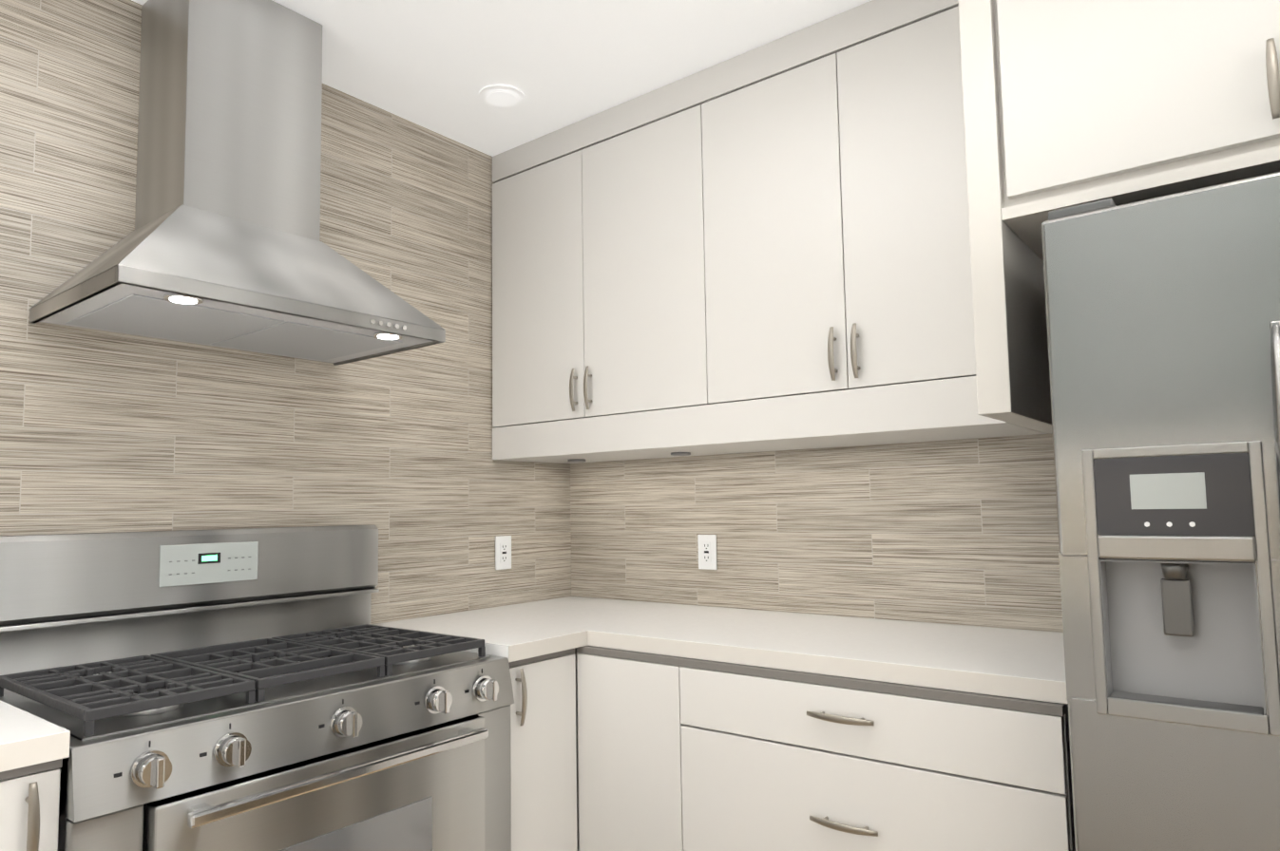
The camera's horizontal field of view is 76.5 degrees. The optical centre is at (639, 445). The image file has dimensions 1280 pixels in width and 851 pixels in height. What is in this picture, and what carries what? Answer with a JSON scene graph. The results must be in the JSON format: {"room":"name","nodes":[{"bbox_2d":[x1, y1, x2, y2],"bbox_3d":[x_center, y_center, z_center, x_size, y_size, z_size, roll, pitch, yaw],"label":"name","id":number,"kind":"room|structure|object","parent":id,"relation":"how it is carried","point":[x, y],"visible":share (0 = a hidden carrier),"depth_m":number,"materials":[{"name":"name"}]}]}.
{"room":"kitchen","nodes":[
{"label":"kitchen","id":0,"kind":"room"},
{"bbox_2d":[0,0,571,624],"bbox_3d":[-1.156,0.186,2.086,0.120,2.540,2.967,-4,-6,38],"label":"wall","id":1,"kind":"structure","parent":0,"point":[103,431],"depth_m":2.19,"materials":[{"name":"tile"}]},
{"bbox_2d":[29,0,445,365],"bbox_3d":[-0.924,-0.681,1.956,0.502,0.834,0.744,-4,-6,38],"label":"range hood","id":2,"kind":"object","parent":1,"relation":"attached to","point":[221,245],"visible":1,"depth_m":1.89,"materials":[{"name":"metal"}]},
{"bbox_2d":[495,535,511,570],"bbox_3d":[-0.475,0.374,2.829,0.010,0.116,0.072,-4,-6,38],"label":"electrical outlet","id":3,"kind":"object","parent":1,"relation":"attached to","point":[503,552],"visible":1,"depth_m":2.82,"materials":[{"name":"white plastic"}]},
{"bbox_2d":[131,0,871,156],"bbox_3d":[0.995,-1.295,0.491,5.640,0.100,2.967,-4,-6,38],"label":"ceiling","id":4,"kind":"structure","parent":0,"point":[436,66],"depth_m":2.23,"materials":[{"name":"white paint"}]},
{"bbox_2d":[478,84,525,109],"bbox_3d":[-0.422,-1.064,2.480,0.140,0.010,0.140,-4,-6,38],"label":"recessed light","id":5,"kind":"object","parent":4,"relation":"in","point":[502,96],"visible":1,"depth_m":2.47,"materials":[{"name":"white paint"}]},
{"bbox_2d":[570,434,1063,632],"bbox_3d":[1.894,0.092,1.509,5.400,2.540,0.120,-4,-6,38],"label":"wall","id":6,"kind":"structure","parent":0,"point":[962,532],"depth_m":2.44,"materials":[{"name":"tile"}]},
{"bbox_2d":[697,534,717,570],"bbox_3d":[0.225,0.357,2.717,0.072,0.116,0.010,-4,-6,38],"label":"electrical outlet","id":7,"kind":"object","parent":6,"relation":"attached to","point":[707,552],"visible":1,"depth_m":2.71,"materials":[{"name":"white plastic"}]},
{"bbox_2d":[492,0,1047,463],"bbox_3d":[0.250,-0.528,2.486,1.680,1.095,0.429,-4,-6,38],"label":"upper cabinet","id":8,"kind":"object","parent":6,"relation":"attached to","point":[766,247],"visible":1,"depth_m":2.21,"materials":[{"name":"white paint"}]},
{"bbox_2d":[957,0,1279,434],"bbox_3d":[1.283,-0.621,1.541,1.116,1.087,0.649,-4,-6,38],"label":"upper cabinet","id":9,"kind":"object","parent":6,"relation":"attached to","point":[1070,103],"visible":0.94,"depth_m":1.53,"materials":[{"name":"white paint"}]},
{"bbox_3d":[1.038,1.337,0.291,5.640,0.100,2.967,-4,-6,38],"label":"floor","id":10,"kind":"structure","parent":0,"visible":0},
{"bbox_2d":[0,759,62,850],"bbox_3d":[-1.239,0.947,1.279,0.643,0.904,0.361,-4,-6,38],"label":"base cabinet","id":11,"kind":"object","parent":10,"relation":"on","point":[29,800],"visible":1,"depth_m":1.23,"materials":[{"name":"white paint"}]},
{"bbox_2d":[0,525,514,850],"bbox_3d":[-0.811,0.808,1.768,0.720,1.240,0.914,-4,-6,38],"label":"range","id":12,"kind":"object","parent":10,"relation":"on","point":[249,690],"visible":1,"depth_m":1.70,"materials":[{"name":"metal"}]},
{"bbox_2d":[508,649,577,850],"bbox_3d":[-0.448,1.010,2.287,0.643,0.904,0.361,-4,-6,38],"label":"base cabinet","id":13,"kind":"object","parent":10,"relation":"on","point":[544,761],"visible":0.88,"depth_m":2.09,"materials":[{"name":"white paint"}]},
{"bbox_2d":[574,646,1075,850],"bbox_3d":[0.251,0.995,2.236,1.807,0.904,0.669,-4,-6,38],"label":"base cabinet","id":14,"kind":"object","parent":10,"relation":"on","point":[677,754],"visible":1,"depth_m":1.79,"materials":[{"name":"white paint"}]},
{"bbox_2d":[370,596,1068,705],"bbox_3d":[0.174,0.517,2.176,1.817,0.040,0.907,-4,-6,38],"label":"countertop","id":15,"kind":"structure","parent":14,"relation":"on","point":[1022,664],"depth_m":2.04,"materials":[{"name":"white stone"}]},
{"bbox_2d":[1041,171,1279,850],"bbox_3d":[1.275,0.468,1.331,0.910,1.784,0.846,-4,-6,38],"label":"fridge","id":16,"kind":"object","parent":10,"relation":"on","point":[1163,324],"visible":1,"depth_m":1.29,"materials":[{"name":"metal"}]},
{"bbox_3d":[-0.682,0.867,0.344,2.677,0.904,0.636,-4,-6,38],"label":"base cabinet","id":17,"kind":"object","parent":10,"relation":"on","visible":0},
{"bbox_2d":[0,700,70,772],"bbox_3d":[-0.632,0.398,0.438,2.697,0.040,0.988,-4,-6,38],"label":"countertop","id":18,"kind":"structure","parent":17,"relation":"on","point":[27,739],"depth_m":1.25,"materials":[{"name":"white stone"}]}
]}

